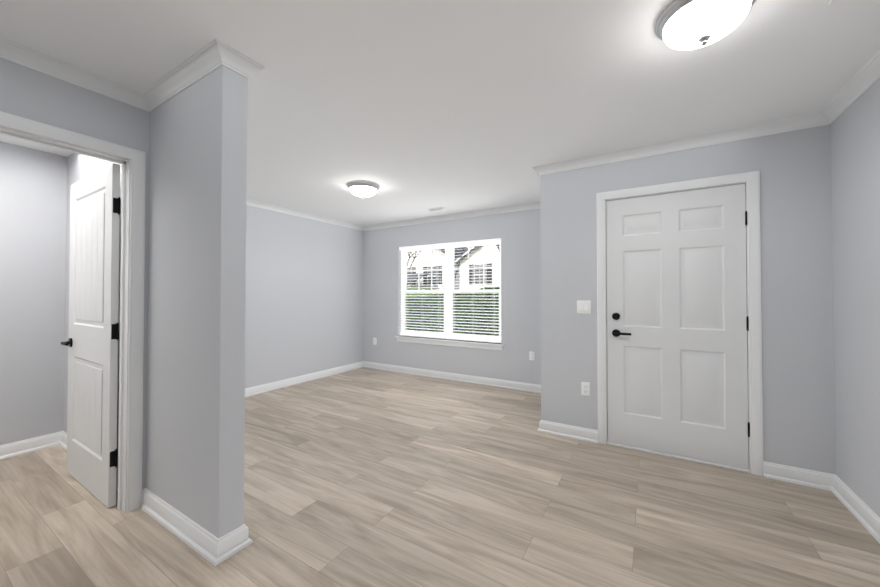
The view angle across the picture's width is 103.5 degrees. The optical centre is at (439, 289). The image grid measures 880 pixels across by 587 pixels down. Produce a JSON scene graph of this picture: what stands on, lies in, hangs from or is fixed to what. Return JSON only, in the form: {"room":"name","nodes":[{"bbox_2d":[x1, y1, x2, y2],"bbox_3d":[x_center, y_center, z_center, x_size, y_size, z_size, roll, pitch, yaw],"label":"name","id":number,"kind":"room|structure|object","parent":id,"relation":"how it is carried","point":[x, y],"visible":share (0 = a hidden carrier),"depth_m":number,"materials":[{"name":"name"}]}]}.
{"room":"empty living room","nodes":[
{"label":"empty living room","id":0,"kind":"room"},
{"bbox_2d":[0,58,149,488],"bbox_3d":[-2.773,0.047,0.546,0.120,2.440,3.690,0,-1,31],"label":"wall","id":1,"kind":"structure","parent":0,"point":[31,94],"depth_m":1.86,"materials":[{"name":"paint"}]},
{"bbox_2d":[0,111,145,512],"bbox_3d":[-2.079,0.225,1.691,0.155,2.114,0.968,0,-1,31],"label":"door frame","id":2,"kind":"structure","parent":1,"relation":"attached to","point":[132,161],"depth_m":2.03,"materials":[{"name":"white wood"}]},
{"bbox_2d":[0,37,151,111],"bbox_3d":[-2.696,-1.138,0.516,0.060,0.070,3.690,0,-1,31],"label":"crown molding","id":3,"kind":"structure","parent":1,"relation":"attached to","point":[14,52],"depth_m":1.79,"materials":[{"name":"white wood"}]},
{"bbox_2d":[61,163,120,507],"bbox_3d":[-2.281,0.266,2.269,0.830,2.032,0.135,0,-1,31],"label":"hall door","id":4,"kind":"structure","parent":1,"relation":"in","point":[91,343],"depth_m":2.19,"materials":[{"name":"white wood"}]},
{"bbox_2d":[63,65,246,537],"bbox_3d":[-2.097,0.071,2.364,2.515,2.440,0.120,0,-1,31],"label":"wall","id":5,"kind":"structure","parent":0,"point":[195,413],"depth_m":1.78,"materials":[{"name":"paint"}]},
{"bbox_2d":[56,431,117,490],"bbox_3d":[-2.519,1.244,2.516,1.500,0.100,0.030,0,-1,31],"label":"baseboard","id":6,"kind":"structure","parent":5,"relation":"attached to","point":[61,437],"depth_m":2.89,"materials":[{"name":"white wood"}]},
{"bbox_2d":[141,488,235,565],"bbox_3d":[-1.396,1.235,1.855,0.865,0.100,0.060,0,-1,31],"label":"baseboard","id":7,"kind":"structure","parent":5,"relation":"attached to","point":[212,549],"depth_m":1.76,"materials":[{"name":"white wood"}]},
{"bbox_2d":[140,38,243,109],"bbox_3d":[-1.354,-1.121,1.843,0.805,0.070,0.090,0,-1,31],"label":"crown molding","id":8,"kind":"structure","parent":5,"relation":"attached to","point":[211,56],"depth_m":1.77,"materials":[{"name":"white wood"}]},
{"bbox_2d":[232,524,252,550],"bbox_3d":[-2.020,1.242,2.389,2.485,0.100,0.030,0,-1,31],"label":"baseboard","id":9,"kind":"structure","parent":5,"relation":"attached to","point":[242,540],"depth_m":1.73,"materials":[{"name":"white wood"}]},
{"bbox_2d":[238,57,264,78],"bbox_3d":[-2.000,-1.113,2.426,2.515,0.070,0.060,0,-1,31],"label":"crown molding","id":10,"kind":"structure","parent":5,"relation":"attached to","point":[251,67],"depth_m":1.76,"materials":[{"name":"white wood"}]},
{"bbox_2d":[0,141,363,444],"bbox_3d":[-3.308,0.079,2.909,0.120,2.440,7.420,0,-1,31],"label":"wall","id":11,"kind":"structure","parent":0,"point":[304,299],"depth_m":2.96,"materials":[{"name":"paint"}]},
{"bbox_2d":[0,433,55,459],"bbox_3d":[-4.146,1.228,1.361,0.030,0.100,3.690,0,-1,31],"label":"baseboard","id":12,"kind":"structure","parent":11,"relation":"attached to","point":[49,440],"depth_m":2.77,"materials":[{"name":"white wood"}]},
{"bbox_2d":[245,361,363,396],"bbox_3d":[-2.227,1.271,4.536,0.030,0.100,3.490,0,-1,31],"label":"baseboard","id":13,"kind":"structure","parent":11,"relation":"attached to","point":[250,391],"depth_m":4.92,"materials":[{"name":"white wood"}]},
{"bbox_2d":[246,198,363,230],"bbox_3d":[-2.214,-1.084,4.560,0.060,0.070,3.490,0,-1,31],"label":"crown molding","id":14,"kind":"structure","parent":11,"relation":"attached to","point":[250,202],"depth_m":4.93,"materials":[{"name":"white wood"}]},
{"bbox_2d":[0,367,879,586],"bbox_3d":[-0.948,1.311,1.565,5.532,0.060,7.590,0,-1,31],"label":"floor","id":15,"kind":"structure","parent":0,"point":[364,477],"depth_m":1.98,"materials":[{"name":"brown wood"}]},
{"bbox_2d":[0,0,879,225],"bbox_3d":[-0.948,-1.189,1.598,5.532,0.060,7.590,0,-1,31],"label":"ceiling","id":16,"kind":"structure","parent":0,"point":[414,109],"depth_m":1.88,"materials":[{"name":"paint"}]},
{"bbox_2d":[346,180,379,198],"bbox_3d":[-0.832,-1.054,3.753,0.352,0.153,0.352,0,-1,31],"label":"ceiling light","id":17,"kind":"object","parent":16,"relation":"attached to","point":[363,189],"visible":1,"depth_m":3.65,"materials":[{"name":"white glass"}]},
{"bbox_2d":[426,207,445,210],"bbox_3d":[-0.052,-1.107,4.772,0.260,0.019,0.110,0,-1,31],"label":"ceiling vent","id":18,"kind":"object","parent":16,"relation":"in","point":[436,209],"visible":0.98,"depth_m":4.75,"materials":[{"name":"white metal"}]},
{"bbox_2d":[654,0,756,49],"bbox_3d":[1.092,-1.085,1.432,0.352,0.153,0.352,0,-1,31],"label":"ceiling light","id":19,"kind":"object","parent":16,"relation":"attached to","point":[686,24],"visible":0.98,"depth_m":1.39,"materials":[{"name":"white glass"}]},
{"bbox_2d":[829,0,843,4],"bbox_3d":[1.613,-1.155,1.172,0.304,0.019,0.370,0,-1,31],"label":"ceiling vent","id":20,"kind":"object","parent":16,"relation":"in","point":[833,1],"visible":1,"depth_m":1.39,"materials":[{"name":"white metal"}]},
{"bbox_2d":[363,209,540,384],"bbox_3d":[0.115,0.111,5.274,3.530,2.440,0.170,0,-1,31],"label":"wall","id":21,"kind":"structure","parent":0,"point":[517,233],"depth_m":4.98,"materials":[{"name":"paint"}]},
{"bbox_2d":[395,242,503,350],"bbox_3d":[0.110,0.063,5.256,1.850,1.545,0.197,0,-1,31],"label":"window unit","id":22,"kind":"structure","parent":21,"relation":"in","point":[449,254],"depth_m":5.27,"materials":[{"name":"plastic"}]},
{"bbox_2d":[399,243,446,338],"bbox_3d":[-0.286,0.019,5.461,0.880,1.444,0.070,0,-1,31],"label":"window blinds","id":23,"kind":"object","parent":22,"relation":"attached to","point":[421,247],"visible":0.92,"depth_m":5.44,"materials":[{"name":"white plastic"}]},
{"bbox_2d":[446,238,500,342],"bbox_3d":[0.474,0.013,5.002,0.880,1.444,0.070,0,-1,31],"label":"window blinds","id":24,"kind":"object","parent":22,"relation":"attached to","point":[495,240],"visible":0.79,"depth_m":5.00,"materials":[{"name":"white plastic"}]},
{"bbox_2d":[364,202,539,230],"bbox_3d":[0.132,-1.076,5.145,3.350,0.070,0.060,0,-1,31],"label":"crown molding","id":25,"kind":"structure","parent":21,"relation":"attached to","point":[536,205],"depth_m":5.06,"materials":[{"name":"white wood"}]},
{"bbox_2d":[364,361,540,392],"bbox_3d":[0.140,1.279,5.126,3.350,0.100,0.030,0,-1,31],"label":"baseboard","id":26,"kind":"structure","parent":21,"relation":"attached to","point":[529,387],"depth_m":5.04,"materials":[{"name":"white wood"}]},
{"bbox_2d":[529,351,534,360],"bbox_3d":[1.194,0.860,4.507,0.070,0.115,0.009,0,-1,31],"label":"outlet","id":27,"kind":"object","parent":21,"relation":"attached to","point":[531,355],"visible":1,"depth_m":4.50,"materials":[{"name":"white plastic"}]},
{"bbox_2d":[540,124,835,474],"bbox_3d":[1.772,0.077,2.785,1.882,2.440,0.120,0,-1,31],"label":"wall","id":28,"kind":"structure","parent":0,"point":[793,168],"depth_m":2.41,"materials":[{"name":"paint"}]},
{"bbox_2d":[540,420,597,442],"bbox_3d":[1.138,1.251,3.065,0.471,0.100,0.030,0,-1,31],"label":"baseboard","id":29,"kind":"structure","parent":28,"relation":"attached to","point":[585,434],"depth_m":3.06,"materials":[{"name":"white wood"}]},
{"bbox_2d":[577,300,590,313],"bbox_3d":[1.252,0.150,3.019,0.115,0.115,0.016,0,-1,31],"label":"light switch","id":30,"kind":"object","parent":28,"relation":"attached to","point":[583,306],"visible":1,"depth_m":3.02,"materials":[{"name":"white plastic"}]},
{"bbox_2d":[581,382,589,395],"bbox_3d":[1.263,0.860,3.007,0.070,0.115,0.009,0,-1,31],"label":"outlet","id":31,"kind":"object","parent":28,"relation":"attached to","point":[585,388],"visible":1,"depth_m":3.00,"materials":[{"name":"white plastic"}]},
{"bbox_2d":[532,113,819,175],"bbox_3d":[1.669,-1.108,2.758,1.870,0.070,0.060,0,-1,31],"label":"crown molding","id":32,"kind":"structure","parent":28,"relation":"attached to","point":[804,121],"depth_m":2.63,"materials":[{"name":"white wood"}]},
{"bbox_2d":[606,184,749,468],"bbox_3d":[1.802,0.258,2.698,0.913,2.032,0.095,0,-1,31],"label":"front door","id":33,"kind":"structure","parent":28,"relation":"in","point":[677,330],"depth_m":2.67,"materials":[{"name":"white wood"}]},
{"bbox_2d":[596,171,762,475],"bbox_3d":[1.831,0.233,2.754,1.051,2.128,0.168,0,-1,31],"label":"door frame","id":34,"kind":"structure","parent":28,"relation":"attached to","point":[750,181],"depth_m":2.48,"materials":[{"name":"white wood"}]},
{"bbox_2d":[763,461,827,489],"bbox_3d":[2.371,1.241,2.320,0.308,0.100,0.030,0,-1,31],"label":"baseboard","id":35,"kind":"structure","parent":28,"relation":"attached to","point":[810,478],"depth_m":2.31,"materials":[{"name":"white wood"}]},
{"bbox_2d":[830,78,879,516],"bbox_3d":[1.032,0.035,-0.373,0.120,2.440,6.292,0,-1,31],"label":"wall","id":36,"kind":"structure","parent":0,"point":[855,161],"depth_m":1.98,"materials":[{"name":"paint"}]},
{"bbox_2d":[816,49,879,125],"bbox_3d":[0.955,-1.150,-0.311,0.060,0.070,6.052,0,-1,31],"label":"crown molding","id":37,"kind":"structure","parent":36,"relation":"attached to","point":[869,74],"depth_m":1.96,"materials":[{"name":"white wood"}]},
{"bbox_2d":[828,473,879,543],"bbox_3d":[0.968,1.205,-0.350,0.030,0.100,6.052,0,-1,31],"label":"baseboard","id":38,"kind":"structure","parent":36,"relation":"attached to","point":[865,515],"depth_m":1.98,"materials":[{"name":"white wood"}]},
{"label":"outside","id":39,"kind":"structure","parent":0,"visible":0},
{"bbox_3d":[10.640,2.857,37.041,100.000,0.200,65.110,0,-1,31],"label":"ground","id":40,"kind":"structure","parent":39,"visible":0},
{"bbox_2d":[407,251,420,273],"bbox_3d":[-2.128,-1.964,25.746,5.720,9.343,4.190,0,-1,31],"label":"tree","id":41,"kind":"object","parent":40,"relation":"on","point":[414,257],"depth_m":24.98,"materials":[{"name":"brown plant"}]},
{"bbox_2d":[407,273,427,287],"bbox_3d":[-3.605,0.698,27.809,4.800,4.070,2.300,0,-1,31],"label":"porch","id":42,"kind":"object","parent":40,"relation":"on","point":[410,277],"depth_m":26.87,"materials":[{"name":"white"}]},
{"bbox_2d":[407,247,469,292],"bbox_3d":[0.621,-0.832,32.695,6.500,7.260,9.700,0,-1,31],"label":"house","id":43,"kind":"structure","parent":40,"relation":"on","point":[435,266],"depth_m":28.40,"materials":[{"name":"white"}]},
{"bbox_2d":[406,286,499,335],"bbox_3d":[0.888,1.155,6.622,5.734,2.566,1.640,0,-1,31],"label":"hedge","id":44,"kind":"object","parent":40,"relation":"on","point":[473,298],"depth_m":6.12,"materials":[{"name":"green plant"}]},
{"bbox_2d":[453,247,464,292],"bbox_3d":[1.970,-2.600,20.796,5.415,10.483,4.678,0,-1,31],"label":"tree","id":45,"kind":"object","parent":40,"relation":"on","point":[459,263],"depth_m":20.79,"materials":[{"name":"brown plant"}]},
{"bbox_2d":[455,245,499,292],"bbox_3d":[6.351,-0.744,28.061,6.700,6.960,9.700,0,-1,31],"label":"house","id":46,"kind":"structure","parent":40,"relation":"on","point":[479,263],"depth_m":24.91,"materials":[{"name":"white"}]}
]}

